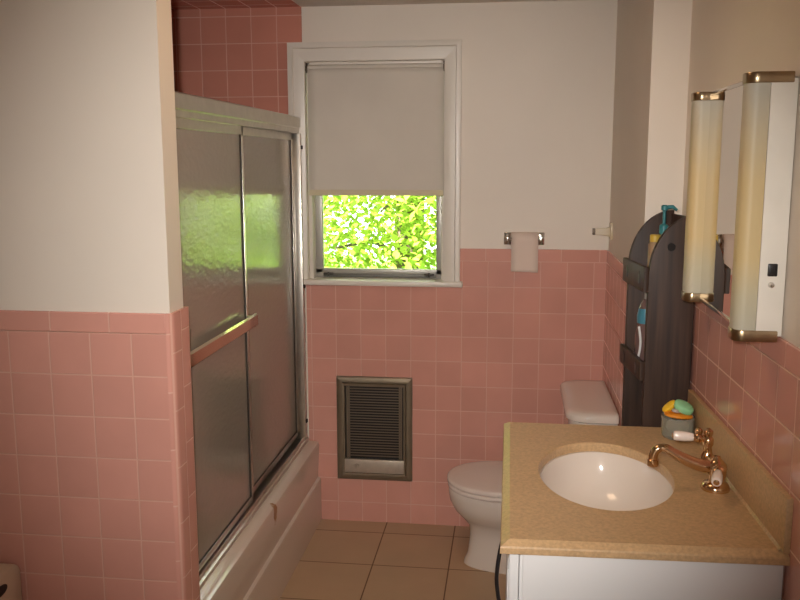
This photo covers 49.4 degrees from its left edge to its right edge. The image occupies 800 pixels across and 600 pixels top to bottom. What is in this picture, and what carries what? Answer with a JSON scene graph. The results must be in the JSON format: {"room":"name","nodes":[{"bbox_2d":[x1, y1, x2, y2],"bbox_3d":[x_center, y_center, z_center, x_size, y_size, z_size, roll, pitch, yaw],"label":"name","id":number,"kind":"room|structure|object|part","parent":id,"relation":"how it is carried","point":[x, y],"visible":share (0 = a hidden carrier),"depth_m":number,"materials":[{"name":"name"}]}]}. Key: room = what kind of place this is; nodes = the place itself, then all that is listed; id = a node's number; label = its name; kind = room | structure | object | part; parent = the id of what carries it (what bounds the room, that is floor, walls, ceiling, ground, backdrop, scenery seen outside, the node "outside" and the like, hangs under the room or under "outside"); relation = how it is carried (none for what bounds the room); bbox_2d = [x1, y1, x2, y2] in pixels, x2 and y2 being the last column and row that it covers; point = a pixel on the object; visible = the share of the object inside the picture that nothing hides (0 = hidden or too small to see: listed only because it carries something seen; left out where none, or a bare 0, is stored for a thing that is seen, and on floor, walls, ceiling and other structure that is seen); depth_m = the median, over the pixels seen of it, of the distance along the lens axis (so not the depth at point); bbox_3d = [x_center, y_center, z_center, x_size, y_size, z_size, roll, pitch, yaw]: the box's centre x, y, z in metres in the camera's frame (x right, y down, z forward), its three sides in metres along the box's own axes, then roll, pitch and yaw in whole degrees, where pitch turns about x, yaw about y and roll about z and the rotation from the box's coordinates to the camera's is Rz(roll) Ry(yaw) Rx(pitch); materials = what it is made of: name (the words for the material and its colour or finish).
{"room":"bathroom","nodes":[
{"label":"bathroom","id":0,"kind":"room"},
{"bbox_2d":[0,0,182,313],"bbox_3d":[-1.069,0.127,2.286,1.015,2.234,0.092,1,9,7],"label":"wall partition","id":1,"kind":"structure","parent":0,"point":[90,214],"depth_m":2.13,"materials":[{"name":"white paint"}]},
{"bbox_2d":[0,310,165,333],"bbox_3d":[-1.031,0.051,2.218,0.905,0.052,0.008,1,9,7],"label":"cap","id":2,"kind":"object","parent":1,"relation":"attached to","point":[13,320],"visible":1,"depth_m":2.19,"materials":[{"name":"pink tile"}]},
{"bbox_2d":[0,330,176,599],"bbox_3d":[-1.030,0.658,2.315,0.905,1.177,0.008,1,9,7],"label":"tiles","id":3,"kind":"structure","parent":1,"relation":"attached to","point":[86,492],"depth_m":2.25,"materials":[{"name":"pink tile"}]},
{"bbox_2d":[165,306,199,599],"bbox_3d":[-0.566,0.632,2.307,0.018,1.229,0.116,1,9,7],"label":"tiles","id":4,"kind":"structure","parent":1,"relation":"attached to","point":[176,322],"depth_m":2.25,"materials":[{"name":"pink tile"}]},
{"bbox_2d":[171,0,568,9],"bbox_3d":[-0.438,-0.820,0.811,2.600,0.100,5.835,1,9,7],"label":"ceiling","id":5,"kind":"structure","parent":0,"point":[302,3],"depth_m":3.51,"materials":[{"name":"beige paint"}]},
{"bbox_2d":[279,519,505,599],"bbox_3d":[-0.434,1.485,1.178,2.600,0.100,5.835,1,9,7],"label":"floor","id":6,"kind":"structure","parent":0,"point":[343,559],"depth_m":3.47,"materials":[{"name":"beige tile"}]},
{"bbox_2d":[0,563,21,599],"bbox_3d":[-1.192,0.979,2.261,0.349,0.560,0.226,1,9,7],"label":"hamper","id":7,"kind":"object","parent":6,"relation":"on","point":[10,579],"visible":1,"depth_m":2.27,"materials":[{"name":"beige"}]},
{"bbox_2d":[200,440,321,599],"bbox_3d":[-0.834,0.921,3.220,0.775,0.372,1.513,1,9,7],"label":"bathtub","id":8,"kind":"object","parent":6,"relation":"on","point":[261,562],"visible":0.16,"depth_m":3.19,"materials":[{"name":"ceramic"}]},
{"bbox_2d":[175,91,308,588],"bbox_3d":[-0.533,0.045,3.042,0.094,1.414,1.512,1,9,7],"label":"sliding shower door","id":9,"kind":"structure","parent":8,"relation":"on","point":[240,166],"depth_m":2.92,"materials":[{"name":"glass"}]},
{"bbox_3d":[-0.576,0.124,2.669,0.006,1.282,0.678,1,9,7],"label":"frosted glass","id":10,"kind":"part","parent":9,"relation":"part of","materials":[{"name":"beige"}]},
{"bbox_3d":[-0.576,0.109,2.665,0.016,1.341,0.700,1,9,7],"label":"door panel","id":11,"kind":"part","parent":9,"relation":"part of","materials":[{"name":"glass"}]},
{"bbox_3d":[-0.509,0.016,3.346,0.006,1.282,0.800,1,9,7],"label":"frosted glass","id":12,"kind":"part","parent":9,"relation":"part of","materials":[{"name":"beige"}]},
{"bbox_3d":[-0.509,0.001,3.343,0.016,1.341,0.822,1,9,7],"label":"door panel","id":13,"kind":"part","parent":9,"relation":"part of","materials":[{"name":"glass"}]},
{"bbox_2d":[495,544,500,599],"bbox_3d":[0.229,0.862,2.097,0.053,0.846,0.506,1,9,8],"label":"power cord","id":14,"kind":"object","parent":6,"relation":"on","point":[498,559],"visible":0.72,"depth_m":1.80,"materials":[{"name":"black plastic"}]},
{"bbox_2d":[447,380,618,573],"bbox_3d":[0.501,0.713,3.437,0.630,0.710,0.522,1,9,7],"label":"toilet","id":15,"kind":"object","parent":6,"relation":"on","point":[475,488],"visible":0.44,"depth_m":3.38,"materials":[{"name":"beige ceramic"}]},
{"bbox_3d":[0.390,0.728,3.460,0.398,0.018,0.368,1,9,7],"label":"seat","id":16,"kind":"part","parent":15,"relation":"part of","materials":[{"name":"beige plastic"}]},
{"bbox_3d":[0.394,0.702,3.455,0.411,0.032,0.372,1,9,7],"label":"lid","id":17,"kind":"part","parent":15,"relation":"part of","materials":[{"name":"beige plastic"}]},
{"bbox_3d":[0.451,0.900,3.480,0.515,0.327,0.366,1,9,7],"label":"bowl","id":18,"kind":"part","parent":15,"relation":"part of","materials":[{"name":"beige ceramic"}]},
{"bbox_3d":[0.722,0.386,3.357,0.184,0.038,0.522,1,9,7],"label":"tank lid","id":19,"kind":"part","parent":15,"relation":"part of","materials":[{"name":"beige ceramic"}]},
{"bbox_3d":[0.728,0.568,3.385,0.168,0.332,0.492,1,9,7],"label":"tank","id":20,"kind":"part","parent":15,"relation":"part of","materials":[{"name":"beige ceramic"}]},
{"bbox_2d":[506,554,783,599],"bbox_3d":[0.510,0.854,2.129,0.550,0.844,0.778,1,9,7],"label":"vanity cabinet","id":21,"kind":"object","parent":6,"relation":"on","point":[528,577],"visible":0.27,"depth_m":1.70,"materials":[{"name":"white laminate"}]},
{"bbox_3d":[0.248,0.830,1.961,0.023,0.724,0.378,1,9,7],"label":"door","id":22,"kind":"part","parent":21,"relation":"part of","materials":[{"name":"white laminate"}]},
{"bbox_2d":[500,389,793,565],"bbox_3d":[0.517,0.371,2.055,0.546,0.132,0.816,1,9,7],"label":"countertop","id":23,"kind":"structure","parent":21,"relation":"on","point":[751,523],"depth_m":1.82,"materials":[{"name":"beige stone"}]},
{"bbox_2d":[540,451,672,510],"bbox_3d":[0.490,0.508,2.082,0.331,0.145,0.483,1,9,7],"label":"sink","id":24,"kind":"object","parent":23,"relation":"in","point":[599,480],"visible":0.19,"depth_m":2.25,"materials":[{"name":"beige ceramic"}]},
{"bbox_2d":[661,412,694,439],"bbox_3d":[0.746,0.339,2.337,0.088,0.058,0.088,1,9,7],"label":"jar","id":25,"kind":"object","parent":23,"relation":"on","point":[668,426],"visible":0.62,"depth_m":2.31,"materials":[{"name":"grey glass"}]},
{"bbox_2d":[664,410,692,418],"bbox_3d":[0.745,0.307,2.328,0.074,0.015,0.059,1,9,7],"label":"soap bar","id":26,"kind":"object","parent":25,"relation":"on","point":[671,414],"visible":0.85,"depth_m":2.31,"materials":[{"name":"orange"}]},
{"bbox_2d":[662,400,674,411],"bbox_3d":[0.725,0.286,2.341,0.036,0.035,0.026,1,9,7],"label":"soap bar","id":27,"kind":"object","parent":26,"relation":"on","point":[668,406],"visible":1,"depth_m":2.33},
{"bbox_2d":[674,399,693,414],"bbox_3d":[0.758,0.287,2.325,0.053,0.038,0.046,1,9,7],"label":"soap bar","id":28,"kind":"object","parent":26,"relation":"on","point":[682,406],"visible":1,"depth_m":2.31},
{"bbox_2d":[646,427,729,493],"bbox_3d":[0.677,0.366,1.976,0.176,0.120,0.171,8,12,43],"label":"faucet","id":29,"kind":"object","parent":23,"relation":"on","point":[713,465],"visible":1,"depth_m":1.96,"materials":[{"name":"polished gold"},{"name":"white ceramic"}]},
{"bbox_3d":[0.640,0.360,1.966,0.154,0.068,0.031,1,9,7],"label":"spout","id":30,"kind":"part","parent":29,"relation":"part of","materials":[{"name":"gold metal"}]},
{"bbox_3d":[0.664,0.319,2.039,0.047,0.024,0.023,2,9,14],"label":"lever","id":31,"kind":"part","parent":29,"relation":"part of","materials":[{"name":"beige ceramic"}]},
{"bbox_3d":[0.709,0.342,2.031,0.051,0.090,0.033,1,9,7],"label":"handle","id":32,"kind":"part","parent":29,"relation":"part of","materials":[{"name":"gold metal"}]},
{"bbox_3d":[0.715,0.376,1.976,0.021,0.021,0.117,1,9,7],"label":"cross arm","id":33,"kind":"part","parent":29,"relation":"part of","materials":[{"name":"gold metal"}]},
{"bbox_3d":[0.688,0.385,1.885,0.024,0.026,0.049,4,10,25],"label":"lever","id":34,"kind":"part","parent":29,"relation":"part of","materials":[{"name":"beige ceramic"}]},
{"bbox_3d":[0.704,0.381,1.920,0.033,0.032,0.038,1,9,7],"label":"handle","id":35,"kind":"part","parent":29,"relation":"part of","materials":[{"name":"white ceramic"}]},
{"bbox_2d":[619,210,693,426],"bbox_3d":[0.747,0.467,2.608,0.145,1.456,0.253,0,9,1],"label":"shelf","id":36,"kind":"object","parent":6,"relation":"on","point":[664,374],"visible":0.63,"depth_m":2.44,"materials":[{"name":"brown wood"}]},
{"bbox_3d":[0.683,0.181,2.564,0.015,0.055,0.252,0,9,1],"label":"rail","id":37,"kind":"part","parent":36,"relation":"part of","materials":[{"name":"brown wood"}]},
{"bbox_3d":[0.682,-0.075,2.523,0.015,0.070,0.252,0,9,1],"label":"rail","id":38,"kind":"part","parent":36,"relation":"part of","materials":[{"name":"brown wood"}]},
{"bbox_2d":[634,293,646,360],"bbox_3d":[0.727,0.082,2.573,0.060,0.226,0.060,1,9,7],"label":"spray bottle","id":39,"kind":"object","parent":36,"relation":"on","point":[641,315],"visible":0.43,"depth_m":2.56,"materials":[{"name":"plastic"}]},
{"bbox_2d":[647,234,660,266],"bbox_3d":[0.718,-0.112,2.456,0.036,0.146,0.036,1,9,7],"label":"tube","id":40,"kind":"object","parent":36,"relation":"on","point":[654,238],"visible":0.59,"depth_m":2.44,"materials":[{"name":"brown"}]},
{"bbox_3d":[0.752,0.486,2.494,0.129,1.456,0.018,0,9,1],"label":"panel","id":41,"kind":"part","parent":36,"relation":"part of","materials":[{"name":"brown wood"}]},
{"bbox_2d":[659,205,677,234],"bbox_3d":[0.757,-0.159,2.490,0.054,0.227,0.044,-3,10,-20],"label":"pump bottle","id":42,"kind":"object","parent":36,"relation":"on","point":[664,208],"visible":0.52,"depth_m":2.47,"materials":[{"name":"teal plastic"}]},
{"bbox_3d":[0.814,0.448,2.604,0.007,1.396,0.216,0,9,1],"label":"panel","id":43,"kind":"part","parent":36,"relation":"part of","materials":[{"name":"brown wood"}]},
{"bbox_2d":[301,0,617,436],"bbox_3d":[-0.076,-0.116,3.807,2.600,2.234,0.134,1,9,7],"label":"wall","id":44,"kind":"structure","parent":0,"point":[538,77],"depth_m":3.56,"materials":[{"name":"white paint"}]},
{"bbox_2d":[171,7,301,113],"bbox_3d":[-0.842,-0.267,3.808,0.875,1.934,0.007,1,9,7],"label":"tiles","id":45,"kind":"structure","parent":44,"relation":"attached to","point":[232,55],"depth_m":3.67,"materials":[{"name":"pink tile"}]},
{"bbox_2d":[287,39,462,287],"bbox_3d":[-0.099,-0.572,3.716,0.750,1.013,0.174,1,9,7],"label":"window","id":46,"kind":"structure","parent":44,"relation":"in","point":[446,273],"depth_m":3.63,"materials":[{"name":"white paint"}]},
{"bbox_2d":[305,63,443,195],"bbox_3d":[-0.104,-0.716,3.655,0.584,0.550,0.039,1,9,7],"label":"roller shade","id":47,"kind":"object","parent":46,"relation":"attached to","point":[374,129],"visible":0.98,"depth_m":3.64,"materials":[{"name":"fabric"}]},
{"bbox_3d":[-0.092,-0.350,3.788,0.564,0.518,0.028,1,9,7],"label":"sash","id":48,"kind":"part","parent":46,"relation":"part of","materials":[{"name":"grey metal"}]},
{"bbox_3d":[-0.098,-0.083,3.794,0.750,0.023,0.174,1,9,7],"label":"sill","id":49,"kind":"part","parent":46,"relation":"part of","materials":[{"name":"white paint"}]},
{"bbox_2d":[306,261,606,525],"bbox_3d":[0.226,0.418,3.782,1.275,1.185,0.006,1,9,7],"label":"wall tiles","id":50,"kind":"structure","parent":44,"relation":"attached to","point":[482,355],"depth_m":3.76,"materials":[{"name":"pink tile"}]},
{"bbox_2d":[336,375,411,481],"bbox_3d":[-0.113,0.569,3.827,0.334,0.468,0.036,1,9,7],"label":"wall heater","id":51,"kind":"object","parent":50,"relation":"attached to","point":[374,414],"visible":1,"depth_m":3.83,"materials":[{"name":"metal"}]},
{"bbox_2d":[346,386,401,459],"bbox_3d":[-0.113,0.542,3.825,0.246,0.328,0.007,1,9,7],"label":"grille","id":52,"kind":"object","parent":51,"relation":"attached to","point":[373,413],"depth_m":3.83,"materials":[{"name":"grey metal"}]},
{"bbox_3d":[-0.113,0.735,3.852,0.266,0.062,0.017,1,9,7],"label":"control panel","id":53,"kind":"part","parent":51,"relation":"part of","materials":[{"name":"silver metal"}]},
{"bbox_2d":[504,232,544,244],"bbox_3d":[0.516,-0.254,3.615,0.167,0.052,0.052,1,9,7],"label":"toilet paper holder","id":54,"kind":"object","parent":44,"relation":"attached to","point":[507,235],"visible":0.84,"depth_m":3.62,"materials":[{"name":"silver metal"}]},
{"bbox_3d":[0.448,-0.255,3.623,0.029,0.052,0.052,1,9,7],"label":"post","id":55,"kind":"part","parent":54,"relation":"part of","materials":[{"name":"silver metal"}]},
{"bbox_2d":[511,232,538,272],"bbox_3d":[0.516,-0.199,3.604,0.110,0.164,0.062,1,9,7],"label":"toilet paper roll","id":56,"kind":"object","parent":54,"relation":"hanging from","point":[524,245],"visible":1,"depth_m":3.58,"materials":[{"name":"beige paper"}]},
{"bbox_3d":[0.585,-0.252,3.606,0.029,0.052,0.052,1,9,7],"label":"post","id":57,"kind":"part","parent":54,"relation":"part of","materials":[{"name":"silver metal"}]},
{"bbox_2d":[460,248,606,262],"bbox_3d":[0.554,-0.186,3.644,0.612,0.052,0.007,1,9,7],"label":"cap","id":58,"kind":"object","parent":44,"relation":"attached to","point":[544,255],"visible":0.71,"depth_m":3.63,"materials":[{"name":"pink tile"}]},
{"bbox_2d":[609,0,692,262],"bbox_3d":[0.951,-0.012,3.141,0.294,2.234,0.946,1,9,7],"label":"wall","id":59,"kind":"structure","parent":0,"point":[653,37],"depth_m":2.64,"materials":[{"name":"white paint"}]},
{"bbox_2d":[592,222,612,239],"bbox_3d":[0.812,-0.277,3.486,0.080,0.066,0.050,1,9,7],"label":"towel bar bracket","id":60,"kind":"object","parent":59,"relation":"attached to","point":[608,231],"visible":1,"depth_m":3.47,"materials":[{"name":"beige ceramic"}]},
{"bbox_3d":[0.812,-0.274,3.486,0.059,0.038,0.038,1,9,7],"label":"post","id":61,"kind":"part","parent":60,"relation":"part of","materials":[{"name":"beige ceramic"}]},
{"bbox_3d":[0.846,-0.277,3.481,0.012,0.066,0.050,1,9,7],"label":"wall plate","id":62,"kind":"part","parent":60,"relation":"part of","materials":[{"name":"metal"}]},
{"bbox_2d":[602,264,626,425],"bbox_3d":[0.802,0.504,3.237,0.006,1.185,0.944,1,9,7],"label":"tiles","id":63,"kind":"structure","parent":59,"relation":"attached to","point":[616,288],"depth_m":3.29,"materials":[{"name":"pink tile"}]},
{"bbox_2d":[607,250,626,283],"bbox_3d":[0.801,-0.106,3.139,0.007,0.052,0.944,1,9,7],"label":"cap","id":64,"kind":"object","parent":59,"relation":"attached to","point":[613,261],"visible":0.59,"depth_m":3.31,"materials":[{"name":"pink tile"}]},
{"bbox_2d":[682,0,799,347],"bbox_3d":[0.704,0.425,0.399,0.286,2.234,4.725,1,9,7],"label":"wall","id":65,"kind":"structure","parent":0,"point":[730,39],"depth_m":1.95,"materials":[{"name":"white paint"}]},
{"bbox_2d":[681,71,798,341],"bbox_3d":[0.744,-0.218,1.960,0.092,0.524,0.569,1,9,7],"label":"medicine cabinet","id":66,"kind":"object","parent":65,"relation":"attached to","point":[742,134],"visible":1,"depth_m":1.72,"materials":[{"name":"white metal"}]},
{"bbox_2d":[682,100,709,292],"bbox_3d":[0.752,-0.259,2.209,0.040,0.482,0.062,1,9,7],"label":"diffuser","id":67,"kind":"object","parent":66,"relation":"attached to","point":[699,146],"depth_m":2.18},
{"bbox_2d":[699,82,742,321],"bbox_3d":[0.739,-0.221,1.964,0.010,0.516,0.458,1,9,7],"label":"mirror","id":68,"kind":"object","parent":66,"relation":"attached to","point":[721,115],"depth_m":2.03,"materials":[{"name":"silver mirror"}]},
{"bbox_2d":[729,83,770,330],"bbox_3d":[0.690,-0.181,1.722,0.040,0.482,0.060,1,9,7],"label":"diffuser","id":69,"kind":"object","parent":66,"relation":"attached to","point":[753,204],"depth_m":1.70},
{"bbox_3d":[0.729,-0.029,1.707,0.012,0.012,0.010,1,9,7],"label":"switch knob","id":70,"kind":"part","parent":66,"relation":"part of","materials":[{"name":"silver metal"}]},
{"bbox_2d":[767,264,777,276],"bbox_3d":[0.730,-0.059,1.705,0.018,0.025,0.008,1,9,7],"label":"outlet","id":71,"kind":"object","parent":66,"relation":"attached to","point":[772,269],"depth_m":1.70,"materials":[{"name":"black plastic"}]},
{"bbox_2d":[688,389,793,553],"bbox_3d":[0.769,0.364,2.029,0.014,0.110,0.795,1,9,5],"label":"backsplash","id":72,"kind":"structure","parent":65,"relation":"attached to","point":[766,497],"depth_m":1.85,"materials":[{"name":"beige stone"}]},
{"bbox_2d":[690,305,799,599],"bbox_3d":[0.676,0.843,1.056,0.006,1.202,3.476,1,9,6],"label":"wall tiles","id":73,"kind":"structure","parent":65,"relation":"attached to","point":[754,396],"depth_m":1.86,"materials":[{"name":"pink tile"}]},
{"bbox_2d":[694,302,799,378],"bbox_3d":[0.676,0.224,0.957,0.007,0.052,3.476,1,9,6],"label":"cap","id":74,"kind":"object","parent":65,"relation":"attached to","point":[782,352],"depth_m":1.73,"materials":[{"name":"pink tile"}]},
{"label":"outside","id":75,"kind":"structure","parent":0,"visible":0},
{"bbox_2d":[331,255,435,268],"bbox_3d":[1.758,0.433,14.116,28.000,0.100,20.035,1,9,7],"label":"ground","id":76,"kind":"structure","parent":75,"point":[375,256],"depth_m":23.12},
{"bbox_2d":[323,195,435,268],"bbox_3d":[0.727,-1.181,6.458,5.074,5.504,2.472,1,9,7],"label":"leafy tree","id":77,"kind":"object","parent":76,"relation":"on","point":[410,235],"visible":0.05,"depth_m":6.08,"materials":[{"name":"green plant"}]}
]}

